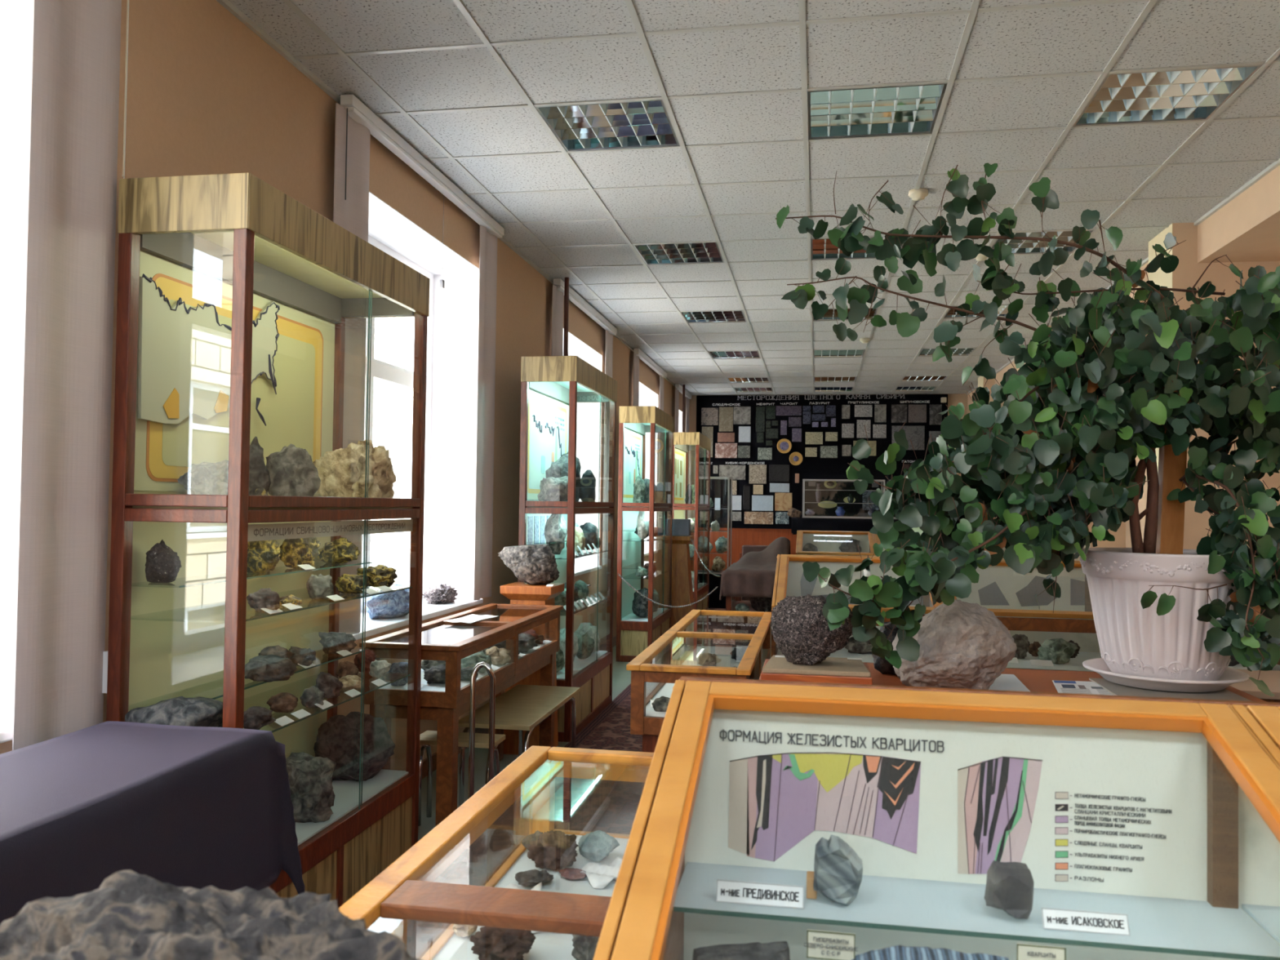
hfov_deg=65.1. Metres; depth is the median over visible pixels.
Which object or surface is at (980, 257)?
smoke detector
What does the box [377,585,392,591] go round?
card
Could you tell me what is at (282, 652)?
rock
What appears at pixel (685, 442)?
display cabinet
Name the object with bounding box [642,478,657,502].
rock
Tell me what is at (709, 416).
sample
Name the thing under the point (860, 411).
sample
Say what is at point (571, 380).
display cabinet
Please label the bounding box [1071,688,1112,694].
print
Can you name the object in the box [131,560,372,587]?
glass shelf
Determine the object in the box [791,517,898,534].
draped cloth
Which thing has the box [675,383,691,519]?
window blind
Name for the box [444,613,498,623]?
paper sheet
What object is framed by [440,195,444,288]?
cord
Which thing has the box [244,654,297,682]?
rock
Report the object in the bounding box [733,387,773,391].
ceiling light
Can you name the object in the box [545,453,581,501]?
rock
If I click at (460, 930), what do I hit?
rock
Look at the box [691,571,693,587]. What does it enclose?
rock
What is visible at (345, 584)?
rock
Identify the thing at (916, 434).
sample
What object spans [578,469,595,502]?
rock
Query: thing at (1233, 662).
rock
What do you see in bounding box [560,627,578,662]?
rock
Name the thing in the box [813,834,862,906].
rock
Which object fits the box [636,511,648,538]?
rock
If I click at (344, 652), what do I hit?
card
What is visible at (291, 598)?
rock
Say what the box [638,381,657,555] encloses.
window
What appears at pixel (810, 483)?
sample
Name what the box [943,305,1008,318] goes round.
ceiling light
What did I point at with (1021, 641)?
rock
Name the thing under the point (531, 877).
rock
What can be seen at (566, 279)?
pipe
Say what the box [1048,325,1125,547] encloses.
wall
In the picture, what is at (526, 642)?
rock
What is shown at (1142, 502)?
wall
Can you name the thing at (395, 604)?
rock
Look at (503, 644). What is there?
rock
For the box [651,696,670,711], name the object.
rock
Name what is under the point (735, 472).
sample
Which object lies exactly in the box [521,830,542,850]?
rock
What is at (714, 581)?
display case
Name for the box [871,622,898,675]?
rock
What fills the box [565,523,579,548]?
rock
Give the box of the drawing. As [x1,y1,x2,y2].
[719,728,1171,881]
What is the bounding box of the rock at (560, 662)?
[555,647,564,672]
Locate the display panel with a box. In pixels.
[696,393,947,528]
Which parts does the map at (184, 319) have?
relief plate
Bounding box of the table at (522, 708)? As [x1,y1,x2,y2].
[458,684,580,818]
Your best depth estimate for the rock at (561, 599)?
6.51 m
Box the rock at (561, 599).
[554,587,566,609]
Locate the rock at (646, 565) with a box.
[643,563,655,575]
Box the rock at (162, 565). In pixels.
[145,539,181,582]
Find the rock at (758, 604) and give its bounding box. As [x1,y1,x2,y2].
[749,596,772,612]
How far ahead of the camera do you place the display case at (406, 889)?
1.77 m
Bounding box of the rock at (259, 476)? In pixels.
[248,436,271,495]
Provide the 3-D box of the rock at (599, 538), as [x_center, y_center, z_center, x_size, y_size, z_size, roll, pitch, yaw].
[-0.359,0.463,7.487,0.124,0.100,0.160,1,-1,10]
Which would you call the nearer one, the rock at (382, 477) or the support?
the support
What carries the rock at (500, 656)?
on the display case at (445, 703)
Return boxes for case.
[338,745,653,959]
[359,603,563,826]
[626,609,771,793]
[703,476,732,608]
[725,596,755,645]
[801,473,885,519]
[885,474,903,519]
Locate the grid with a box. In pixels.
[216,0,1279,395]
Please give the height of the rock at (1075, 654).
0.087 m
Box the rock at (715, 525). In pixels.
[711,520,719,530]
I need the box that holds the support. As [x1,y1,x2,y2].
[806,871,817,899]
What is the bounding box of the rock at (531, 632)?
[522,628,539,639]
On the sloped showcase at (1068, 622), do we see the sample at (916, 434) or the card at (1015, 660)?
the card at (1015, 660)
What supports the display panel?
attached to the wall at (953, 399)
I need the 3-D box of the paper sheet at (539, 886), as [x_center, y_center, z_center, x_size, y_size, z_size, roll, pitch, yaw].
[-0.239,0.832,1.950,0.100,0.021,0.200,1,-1,-7]
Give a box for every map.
[133,249,334,494]
[527,388,568,499]
[622,427,641,502]
[674,448,684,502]
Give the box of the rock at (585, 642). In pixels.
[576,632,594,659]
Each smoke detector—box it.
[859,337,870,343]
[908,187,928,200]
[973,253,988,261]
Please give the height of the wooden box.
0.078 m
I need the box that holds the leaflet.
[1052,680,1114,695]
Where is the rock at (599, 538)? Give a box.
[595,537,600,548]
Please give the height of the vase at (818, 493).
0.260 m
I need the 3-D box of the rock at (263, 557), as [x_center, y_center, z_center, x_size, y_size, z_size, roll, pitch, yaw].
[-1.301,0.252,3.433,0.107,0.135,0.134,2,-2,-39]
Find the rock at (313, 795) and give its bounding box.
[285,751,336,822]
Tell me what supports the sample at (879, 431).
attached to the display panel
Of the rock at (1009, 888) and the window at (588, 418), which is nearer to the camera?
the rock at (1009, 888)
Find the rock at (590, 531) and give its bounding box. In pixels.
[579,522,598,550]
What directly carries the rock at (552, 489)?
on the display cabinet at (571, 380)
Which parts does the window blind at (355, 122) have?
bead chain, head rail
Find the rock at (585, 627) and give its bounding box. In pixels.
[574,622,599,653]
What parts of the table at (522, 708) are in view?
leg frame, seat, leg frame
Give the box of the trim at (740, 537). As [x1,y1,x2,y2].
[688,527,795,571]
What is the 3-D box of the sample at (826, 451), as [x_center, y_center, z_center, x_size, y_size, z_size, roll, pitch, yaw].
[2.974,-0.442,15.780,0.263,0.187,0.019,1,-1,10]
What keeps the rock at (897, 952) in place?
on the sloped showcase at (1209, 889)
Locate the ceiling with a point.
(1174, 33)
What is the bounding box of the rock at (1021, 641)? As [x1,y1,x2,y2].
[1012,634,1030,658]
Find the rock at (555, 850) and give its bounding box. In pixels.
[527,830,577,871]
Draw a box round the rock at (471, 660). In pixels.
[461,651,492,673]
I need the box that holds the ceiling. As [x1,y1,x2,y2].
[228,0,1279,395]
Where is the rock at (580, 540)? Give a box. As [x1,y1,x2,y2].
[566,526,585,553]
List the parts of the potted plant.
pot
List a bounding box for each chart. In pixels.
[527,515,551,544]
[800,572,1084,606]
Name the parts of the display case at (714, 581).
glass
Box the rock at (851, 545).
[839,538,862,555]
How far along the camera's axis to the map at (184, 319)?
3.32 m
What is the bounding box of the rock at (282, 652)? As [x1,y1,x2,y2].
[258,644,294,658]
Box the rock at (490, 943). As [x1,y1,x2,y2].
[469,926,535,959]
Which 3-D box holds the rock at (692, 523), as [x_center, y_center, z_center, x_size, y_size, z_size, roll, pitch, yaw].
[0.642,0.582,13.158,0.129,0.160,0.132,2,-2,-41]
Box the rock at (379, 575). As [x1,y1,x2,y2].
[356,564,397,586]
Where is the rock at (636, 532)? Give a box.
[634,520,648,537]
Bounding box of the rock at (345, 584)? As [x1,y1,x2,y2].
[334,573,369,593]
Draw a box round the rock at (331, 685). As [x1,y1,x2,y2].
[314,671,342,698]
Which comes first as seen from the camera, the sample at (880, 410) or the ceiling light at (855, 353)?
the ceiling light at (855, 353)
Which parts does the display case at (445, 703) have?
leg, glass, leg, frame, frame, floor panel, leg, glass, leg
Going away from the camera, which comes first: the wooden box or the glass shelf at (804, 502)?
the wooden box
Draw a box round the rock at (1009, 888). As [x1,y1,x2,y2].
[983,860,1034,919]
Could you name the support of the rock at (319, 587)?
on the display cabinet at (195, 634)
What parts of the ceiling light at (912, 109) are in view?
cross blade, cross blade, cross blade, cross blade, cross blade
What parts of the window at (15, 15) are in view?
sill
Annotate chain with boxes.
[617,573,717,608]
[690,537,719,577]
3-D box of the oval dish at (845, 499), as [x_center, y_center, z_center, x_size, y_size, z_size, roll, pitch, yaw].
[2.846,0.271,13.616,0.160,0.090,0.012,1,-1,10]
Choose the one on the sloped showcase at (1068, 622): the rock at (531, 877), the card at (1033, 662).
the card at (1033, 662)
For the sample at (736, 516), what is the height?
0.144 m
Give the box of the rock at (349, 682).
[338,675,363,691]
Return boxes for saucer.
[1082,657,1249,692]
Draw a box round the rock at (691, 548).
[688,543,694,557]
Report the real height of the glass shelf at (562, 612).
0.006 m
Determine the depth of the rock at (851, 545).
10.91 m
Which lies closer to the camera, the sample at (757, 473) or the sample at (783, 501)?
the sample at (783, 501)
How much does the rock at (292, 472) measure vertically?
0.212 m
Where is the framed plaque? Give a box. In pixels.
[795,473,799,483]
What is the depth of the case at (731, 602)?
10.11 m
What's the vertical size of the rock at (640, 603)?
0.280 m
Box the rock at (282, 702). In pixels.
[266,692,297,712]
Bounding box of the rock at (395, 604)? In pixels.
[364,583,409,619]
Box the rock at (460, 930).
[452,924,477,937]
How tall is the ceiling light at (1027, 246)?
0.104 m
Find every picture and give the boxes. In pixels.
[675,458,682,497]
[1053,680,1103,688]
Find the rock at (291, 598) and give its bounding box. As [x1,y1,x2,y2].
[279,594,302,607]
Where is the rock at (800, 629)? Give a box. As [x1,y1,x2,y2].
[770,594,853,665]
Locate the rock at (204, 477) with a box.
[177,459,252,494]
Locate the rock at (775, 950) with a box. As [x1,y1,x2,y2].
[693,941,790,959]
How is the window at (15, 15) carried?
in the wall at (206, 95)
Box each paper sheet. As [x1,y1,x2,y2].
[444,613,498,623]
[504,881,542,933]
[988,674,1030,691]
[1088,677,1251,701]
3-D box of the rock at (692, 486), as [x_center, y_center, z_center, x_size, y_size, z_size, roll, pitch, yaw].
[0.715,0.209,13.718,0.082,0.300,0.109,0,-2,33]
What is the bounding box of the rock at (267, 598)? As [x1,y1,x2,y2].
[246,587,280,613]
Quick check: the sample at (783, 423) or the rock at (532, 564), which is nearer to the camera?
the rock at (532, 564)
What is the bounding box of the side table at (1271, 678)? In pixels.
[1230,669,1279,702]
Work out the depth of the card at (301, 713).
3.27 m
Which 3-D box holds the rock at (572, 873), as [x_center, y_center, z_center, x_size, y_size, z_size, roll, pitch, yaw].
[-0.142,0.839,2.143,0.068,0.013,0.061,1,-1,10]
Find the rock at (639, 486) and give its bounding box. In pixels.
[632,475,645,502]
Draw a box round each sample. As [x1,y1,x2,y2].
[701,408,718,425]
[702,426,713,457]
[713,465,717,473]
[715,443,737,457]
[715,497,720,510]
[717,432,734,442]
[719,406,733,431]
[719,465,745,479]
[732,480,737,494]
[732,495,741,510]
[732,511,741,520]
[733,406,751,424]
[737,445,750,457]
[738,426,751,442]
[742,485,750,509]
[744,511,773,524]
[748,464,766,484]
[751,495,773,511]
[753,484,763,494]
[755,406,764,431]
[756,432,764,442]
[757,447,772,459]
[765,405,775,419]
[765,420,770,427]
[765,428,777,438]
[765,440,772,445]
[768,464,789,481]
[769,483,789,492]
[771,420,777,426]
[774,492,791,511]
[775,511,788,524]
[776,405,801,415]
[780,420,786,435]
[788,417,801,426]
[791,428,801,441]
[802,405,810,410]
[802,411,810,423]
[804,447,817,457]
[805,431,822,444]
[808,481,815,486]
[811,413,825,421]
[812,422,818,426]
[813,405,824,413]
[820,445,837,457]
[821,422,827,426]
[825,431,837,440]
[826,405,835,416]
[831,417,835,426]
[841,404,849,418]
[841,423,853,437]
[842,444,851,456]
[853,440,875,455]
[854,404,871,417]
[857,419,870,438]
[862,491,878,510]
[871,482,878,487]
[872,424,886,438]
[874,404,886,422]
[891,404,906,422]
[891,426,924,449]
[902,464,909,470]
[908,404,926,422]
[928,404,942,424]
[928,431,941,444]
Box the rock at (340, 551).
[315,537,360,564]
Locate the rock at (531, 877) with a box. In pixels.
[514,869,554,886]
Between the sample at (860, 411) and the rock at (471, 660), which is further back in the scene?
the sample at (860, 411)
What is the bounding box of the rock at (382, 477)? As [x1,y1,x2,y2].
[346,440,396,497]
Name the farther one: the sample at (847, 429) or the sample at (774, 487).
the sample at (774, 487)
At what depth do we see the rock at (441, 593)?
5.95 m
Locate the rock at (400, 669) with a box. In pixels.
[384,662,408,686]
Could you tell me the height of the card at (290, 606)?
0.017 m
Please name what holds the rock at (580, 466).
on the display cabinet at (571, 380)
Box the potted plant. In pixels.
[775,162,1279,696]
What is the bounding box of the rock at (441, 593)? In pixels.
[422,582,457,604]
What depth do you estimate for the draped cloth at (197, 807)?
2.25 m
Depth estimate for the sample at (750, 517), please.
15.94 m
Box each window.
[0,0,33,743]
[352,191,483,639]
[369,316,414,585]
[562,328,602,576]
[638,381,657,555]
[678,409,682,431]
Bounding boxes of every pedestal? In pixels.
[500,582,564,755]
[659,535,694,627]
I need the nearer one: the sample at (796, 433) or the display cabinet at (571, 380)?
the display cabinet at (571, 380)
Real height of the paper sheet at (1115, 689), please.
0.007 m
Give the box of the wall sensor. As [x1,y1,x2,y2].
[941,397,946,402]
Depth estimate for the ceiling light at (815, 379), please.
14.03 m
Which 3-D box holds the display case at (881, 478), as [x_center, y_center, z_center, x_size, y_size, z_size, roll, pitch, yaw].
[2.734,0.221,13.489,1.090,0.585,0.500,1,-1,10]
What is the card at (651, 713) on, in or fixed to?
on the display case at (684, 642)
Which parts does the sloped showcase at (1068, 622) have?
lid frame, post, lid frame, floor panel, post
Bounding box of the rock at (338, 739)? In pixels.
[313,711,395,781]
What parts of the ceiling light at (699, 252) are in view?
cross blade, cross blade, cross blade, cross blade, cross blade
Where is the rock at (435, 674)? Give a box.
[423,664,445,684]
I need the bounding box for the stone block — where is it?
[666,519,690,536]
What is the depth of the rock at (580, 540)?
6.80 m
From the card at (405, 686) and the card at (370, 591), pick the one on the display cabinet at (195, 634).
the card at (370, 591)
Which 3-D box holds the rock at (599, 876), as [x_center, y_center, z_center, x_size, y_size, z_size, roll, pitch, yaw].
[-0.063,0.839,2.143,0.120,0.021,0.100,2,-2,-30]
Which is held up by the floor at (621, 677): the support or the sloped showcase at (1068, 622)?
the sloped showcase at (1068, 622)
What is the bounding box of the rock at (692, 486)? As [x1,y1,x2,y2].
[691,484,695,503]
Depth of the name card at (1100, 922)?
1.27 m
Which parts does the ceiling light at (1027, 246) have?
cross blade, cross blade, cross blade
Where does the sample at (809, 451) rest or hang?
attached to the display panel
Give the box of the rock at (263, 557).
[247,539,280,573]
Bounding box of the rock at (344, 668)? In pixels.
[335,661,358,678]
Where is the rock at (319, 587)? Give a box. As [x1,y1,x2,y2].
[306,573,333,599]
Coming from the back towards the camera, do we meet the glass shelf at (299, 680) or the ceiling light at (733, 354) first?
the ceiling light at (733, 354)
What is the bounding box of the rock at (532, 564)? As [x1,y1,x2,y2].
[497,543,559,585]
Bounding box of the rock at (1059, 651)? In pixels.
[1037,638,1078,663]
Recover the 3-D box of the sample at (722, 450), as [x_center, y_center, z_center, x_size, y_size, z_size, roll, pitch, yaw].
[1.382,-0.473,16.061,0.352,0.237,0.019,1,-1,10]
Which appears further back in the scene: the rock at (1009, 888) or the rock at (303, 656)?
the rock at (303, 656)
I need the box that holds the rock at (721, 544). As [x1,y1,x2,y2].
[715,536,727,552]
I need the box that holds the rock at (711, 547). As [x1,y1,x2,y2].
[703,542,713,551]
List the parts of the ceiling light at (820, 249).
cross blade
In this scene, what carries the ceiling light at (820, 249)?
attached to the ceiling
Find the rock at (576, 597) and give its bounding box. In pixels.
[564,582,579,602]
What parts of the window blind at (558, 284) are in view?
head rail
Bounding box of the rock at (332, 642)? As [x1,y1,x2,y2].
[318,631,357,653]
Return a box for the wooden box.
[760,654,872,684]
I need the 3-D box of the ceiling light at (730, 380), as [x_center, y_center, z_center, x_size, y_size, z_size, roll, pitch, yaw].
[1.532,-1.461,14.162,0.576,0.104,0.576,1,-1,10]
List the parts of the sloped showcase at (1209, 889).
post, lid frame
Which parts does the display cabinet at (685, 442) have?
panel, rail, panel, glass door, glass door, glass door, glass door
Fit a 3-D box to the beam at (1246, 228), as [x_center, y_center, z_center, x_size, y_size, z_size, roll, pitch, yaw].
[3.512,-1.496,4.956,0.600,0.280,21.300,1,-1,10]
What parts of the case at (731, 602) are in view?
glass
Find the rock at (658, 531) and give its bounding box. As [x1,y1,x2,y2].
[648,527,665,537]
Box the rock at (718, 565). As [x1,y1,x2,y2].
[711,555,725,571]
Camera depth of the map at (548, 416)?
6.83 m
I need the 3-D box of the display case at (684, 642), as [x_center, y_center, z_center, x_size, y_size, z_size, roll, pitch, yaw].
[0.346,1.167,4.688,0.463,0.900,2.030,1,-1,10]
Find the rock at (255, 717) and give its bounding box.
[243,706,275,729]
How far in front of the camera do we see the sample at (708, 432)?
16.11 m
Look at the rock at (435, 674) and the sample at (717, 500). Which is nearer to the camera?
the rock at (435, 674)
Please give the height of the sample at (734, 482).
0.228 m
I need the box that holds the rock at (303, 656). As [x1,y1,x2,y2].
[288,646,315,666]
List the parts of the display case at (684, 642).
glass, floor panel, frame, frame, glass, glass, glass, glass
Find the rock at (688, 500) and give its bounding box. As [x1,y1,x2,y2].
[684,484,692,503]
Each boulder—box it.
[0,869,420,959]
[892,599,1017,689]
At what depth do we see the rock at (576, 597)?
6.89 m
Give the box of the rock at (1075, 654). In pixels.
[1067,640,1079,657]
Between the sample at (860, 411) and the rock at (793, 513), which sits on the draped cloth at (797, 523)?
the rock at (793, 513)
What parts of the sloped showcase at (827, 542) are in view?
lid frame, lid frame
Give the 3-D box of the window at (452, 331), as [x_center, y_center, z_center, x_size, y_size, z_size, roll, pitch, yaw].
[-1.353,-0.297,5.503,0.450,2.102,1.812,1,-1,10]
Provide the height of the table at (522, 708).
0.438 m
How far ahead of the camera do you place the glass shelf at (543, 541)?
6.52 m
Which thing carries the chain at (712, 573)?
hanging from the pedestal at (682, 581)
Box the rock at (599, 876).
[580,857,622,888]
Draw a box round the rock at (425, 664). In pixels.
[421,659,445,670]
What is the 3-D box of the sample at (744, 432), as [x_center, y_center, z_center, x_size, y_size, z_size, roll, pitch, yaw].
[1.673,-0.731,16.017,0.190,0.252,0.019,1,-1,10]
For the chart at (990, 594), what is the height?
0.234 m
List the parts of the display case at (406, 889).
floor panel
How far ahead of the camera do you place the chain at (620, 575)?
8.43 m
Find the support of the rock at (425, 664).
on the display case at (445, 703)
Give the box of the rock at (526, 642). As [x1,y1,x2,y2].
[518,632,537,653]
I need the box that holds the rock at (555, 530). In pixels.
[544,513,567,554]
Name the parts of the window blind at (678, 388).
head rail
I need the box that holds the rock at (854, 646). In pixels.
[844,636,872,653]
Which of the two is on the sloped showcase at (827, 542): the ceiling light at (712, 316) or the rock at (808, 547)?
the rock at (808, 547)
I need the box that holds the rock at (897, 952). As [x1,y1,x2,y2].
[851,945,1008,959]
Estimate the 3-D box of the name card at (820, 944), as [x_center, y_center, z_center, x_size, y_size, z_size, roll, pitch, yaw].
[0.240,0.673,1.262,0.066,0.207,0.007,1,-1,10]
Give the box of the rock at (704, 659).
[697,652,721,666]
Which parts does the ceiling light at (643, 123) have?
cross blade, cross blade, cross blade, cross blade, cross blade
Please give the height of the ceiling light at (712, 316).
0.104 m
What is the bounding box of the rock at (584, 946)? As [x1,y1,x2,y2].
[571,934,599,959]
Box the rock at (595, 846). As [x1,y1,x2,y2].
[577,830,619,862]
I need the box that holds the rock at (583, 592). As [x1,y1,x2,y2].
[573,579,589,599]
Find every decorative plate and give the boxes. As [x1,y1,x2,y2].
[777,438,791,453]
[789,452,802,465]
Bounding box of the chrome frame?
[466,661,495,886]
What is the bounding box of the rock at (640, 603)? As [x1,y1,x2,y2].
[631,587,653,617]
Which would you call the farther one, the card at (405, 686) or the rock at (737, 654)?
the rock at (737, 654)
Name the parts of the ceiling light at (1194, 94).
cross blade, cross blade, cross blade, cross blade, cross blade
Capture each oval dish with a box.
[817,501,836,508]
[823,480,836,488]
[843,497,855,502]
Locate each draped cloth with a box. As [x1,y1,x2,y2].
[0,720,305,924]
[719,537,790,599]
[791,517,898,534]
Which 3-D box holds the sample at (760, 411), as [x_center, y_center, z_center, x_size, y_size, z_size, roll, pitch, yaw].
[1.919,-0.969,15.979,0.145,0.411,0.019,1,-1,10]
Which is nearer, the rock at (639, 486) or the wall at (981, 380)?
the rock at (639, 486)
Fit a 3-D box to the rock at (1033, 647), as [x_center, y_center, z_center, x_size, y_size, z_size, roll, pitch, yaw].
[1.999,0.852,5.059,0.076,0.076,0.061,1,-1,10]
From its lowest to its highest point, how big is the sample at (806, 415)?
0.201 m
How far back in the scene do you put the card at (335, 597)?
3.50 m
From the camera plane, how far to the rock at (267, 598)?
3.09 m
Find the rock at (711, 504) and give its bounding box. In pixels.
[709,497,713,507]
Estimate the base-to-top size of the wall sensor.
0.080 m
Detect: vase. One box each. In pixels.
[804,509,814,515]
[815,483,821,502]
[835,506,845,515]
[847,493,853,502]
[867,508,874,516]
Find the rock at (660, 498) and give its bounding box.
[654,482,664,502]
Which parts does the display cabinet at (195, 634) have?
panel, rail, header strip, panel, floor panel, glass door, glass door, glass door, glass door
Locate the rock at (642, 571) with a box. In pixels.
[635,565,648,576]
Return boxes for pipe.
[563,277,568,355]
[682,384,684,431]
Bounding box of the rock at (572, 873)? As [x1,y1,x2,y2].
[558,867,586,879]
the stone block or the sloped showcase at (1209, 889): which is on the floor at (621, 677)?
the sloped showcase at (1209, 889)
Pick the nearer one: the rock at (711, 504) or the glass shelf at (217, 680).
the glass shelf at (217, 680)
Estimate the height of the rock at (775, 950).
0.223 m
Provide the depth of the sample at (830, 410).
15.78 m
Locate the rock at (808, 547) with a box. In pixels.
[802,542,817,555]
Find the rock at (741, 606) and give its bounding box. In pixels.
[734,602,749,611]
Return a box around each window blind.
[12,0,128,750]
[333,93,504,634]
[551,278,617,564]
[632,348,666,550]
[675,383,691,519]
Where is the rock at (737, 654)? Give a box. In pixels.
[729,647,746,661]
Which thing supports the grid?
attached to the ceiling
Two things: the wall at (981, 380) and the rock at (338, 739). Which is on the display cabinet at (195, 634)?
the rock at (338, 739)
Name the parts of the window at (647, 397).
sill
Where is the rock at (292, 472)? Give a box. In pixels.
[265,443,320,496]
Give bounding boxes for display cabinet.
[106,172,429,907]
[517,355,617,742]
[615,405,674,662]
[672,431,711,609]
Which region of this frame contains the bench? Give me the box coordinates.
[417,730,505,831]
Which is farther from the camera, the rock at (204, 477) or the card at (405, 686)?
the card at (405, 686)
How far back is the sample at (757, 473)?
15.95 m
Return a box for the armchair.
[739,545,768,600]
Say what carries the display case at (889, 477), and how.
on the draped cloth at (797, 523)
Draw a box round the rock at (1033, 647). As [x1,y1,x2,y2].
[1028,641,1041,656]
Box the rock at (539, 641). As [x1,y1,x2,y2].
[535,635,544,644]
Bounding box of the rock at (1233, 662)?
[1228,655,1239,666]
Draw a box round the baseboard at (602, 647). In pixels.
[422,635,616,778]
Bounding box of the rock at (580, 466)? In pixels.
[560,452,581,500]
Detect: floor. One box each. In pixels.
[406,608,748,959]
[417,608,771,841]
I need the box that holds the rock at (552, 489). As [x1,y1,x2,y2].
[537,475,576,501]
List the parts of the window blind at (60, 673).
bead chain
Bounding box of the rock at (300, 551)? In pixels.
[279,537,320,568]
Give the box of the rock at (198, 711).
[124,696,222,727]
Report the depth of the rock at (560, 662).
6.50 m
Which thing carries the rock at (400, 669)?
on the display case at (445, 703)
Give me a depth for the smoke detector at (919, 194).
5.57 m
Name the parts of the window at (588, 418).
sill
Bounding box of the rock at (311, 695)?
[299,685,324,708]
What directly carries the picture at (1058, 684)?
on the leaflet
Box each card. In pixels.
[260,608,282,613]
[274,715,294,726]
[281,603,302,609]
[290,708,311,719]
[297,564,315,569]
[297,663,315,668]
[314,699,333,709]
[326,594,344,601]
[336,649,352,656]
[344,688,360,697]
[361,588,377,594]
[370,678,386,686]
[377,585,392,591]
[401,683,424,688]
[477,671,484,677]
[491,664,499,670]
[518,652,525,657]
[573,601,580,609]
[577,600,584,608]
[582,597,588,605]
[586,595,593,604]
[590,594,597,602]
[645,711,666,716]
[715,879,804,909]
[804,929,857,959]
[847,657,862,660]
[1008,657,1018,663]
[1016,943,1066,959]
[1029,659,1053,666]
[1040,907,1129,935]
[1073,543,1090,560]
[1227,666,1247,669]
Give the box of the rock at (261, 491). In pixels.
[254,486,267,495]
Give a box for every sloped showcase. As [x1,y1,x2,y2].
[592,676,1279,959]
[770,554,1279,671]
[795,529,1005,559]
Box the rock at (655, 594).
[647,588,660,612]
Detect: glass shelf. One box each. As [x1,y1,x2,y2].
[129,584,412,622]
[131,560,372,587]
[211,648,368,699]
[271,674,410,733]
[526,537,567,543]
[554,549,608,559]
[560,597,608,616]
[622,528,640,531]
[622,537,669,542]
[622,561,657,568]
[622,570,668,579]
[672,862,1279,959]
[703,551,727,554]
[804,489,882,491]
[804,502,873,503]
[1241,903,1279,943]
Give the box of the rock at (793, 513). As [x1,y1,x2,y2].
[786,507,802,517]
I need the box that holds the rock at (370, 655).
[353,648,377,673]
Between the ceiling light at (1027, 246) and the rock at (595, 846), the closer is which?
the rock at (595, 846)
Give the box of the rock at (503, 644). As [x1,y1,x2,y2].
[482,640,519,654]
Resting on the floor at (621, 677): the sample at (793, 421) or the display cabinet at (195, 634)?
the display cabinet at (195, 634)
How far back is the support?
1.36 m
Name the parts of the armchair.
seat, backrest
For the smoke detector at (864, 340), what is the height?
0.047 m
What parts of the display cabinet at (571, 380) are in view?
panel, rail, floor panel, panel, glass door, glass door, glass door, glass door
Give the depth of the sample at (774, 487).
15.89 m
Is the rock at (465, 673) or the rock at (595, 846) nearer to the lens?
the rock at (595, 846)
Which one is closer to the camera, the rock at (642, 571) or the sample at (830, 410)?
the rock at (642, 571)
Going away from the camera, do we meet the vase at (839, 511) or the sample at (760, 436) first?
the vase at (839, 511)
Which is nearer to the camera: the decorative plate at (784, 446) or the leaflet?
the leaflet
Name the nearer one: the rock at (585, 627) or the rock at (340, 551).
the rock at (340, 551)
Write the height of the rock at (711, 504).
0.154 m
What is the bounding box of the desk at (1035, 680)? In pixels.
[759,662,1266,702]
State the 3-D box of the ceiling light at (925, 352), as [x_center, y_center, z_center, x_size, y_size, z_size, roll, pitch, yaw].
[3.479,-1.502,11.381,0.576,0.104,0.576,1,-1,10]
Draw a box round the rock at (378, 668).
[368,659,391,677]
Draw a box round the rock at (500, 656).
[485,645,511,665]
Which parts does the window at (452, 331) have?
frame, sill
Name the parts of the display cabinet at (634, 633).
panel, floor panel, panel, rail, glass door, glass door, glass door, glass door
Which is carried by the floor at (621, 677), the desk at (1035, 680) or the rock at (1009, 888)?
the desk at (1035, 680)
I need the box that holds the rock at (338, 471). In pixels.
[312,447,359,497]
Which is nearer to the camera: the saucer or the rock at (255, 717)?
the rock at (255, 717)
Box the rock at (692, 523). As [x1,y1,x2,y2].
[688,518,694,530]
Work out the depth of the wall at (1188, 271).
6.12 m
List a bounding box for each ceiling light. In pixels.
[535,99,679,151]
[632,242,724,264]
[680,311,746,323]
[707,351,760,359]
[726,377,769,382]
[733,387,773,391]
[807,83,947,139]
[810,236,884,260]
[812,307,878,320]
[813,349,865,357]
[813,377,856,382]
[813,386,853,391]
[894,386,937,391]
[901,376,947,381]
[917,348,975,356]
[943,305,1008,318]
[991,230,1095,253]
[1072,65,1262,126]
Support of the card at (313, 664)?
on the display cabinet at (195, 634)
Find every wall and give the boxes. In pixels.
[0,0,686,769]
[688,393,970,518]
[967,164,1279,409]
[977,376,1004,519]
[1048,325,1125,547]
[1125,456,1147,547]
[1148,222,1279,556]
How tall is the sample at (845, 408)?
0.217 m
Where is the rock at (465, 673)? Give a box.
[460,666,478,680]
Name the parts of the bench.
leg frame, seat, leg frame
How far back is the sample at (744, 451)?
16.00 m
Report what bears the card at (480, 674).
on the display case at (445, 703)
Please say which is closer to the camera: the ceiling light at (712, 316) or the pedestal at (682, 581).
the ceiling light at (712, 316)
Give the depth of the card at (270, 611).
3.08 m
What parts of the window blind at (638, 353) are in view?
head rail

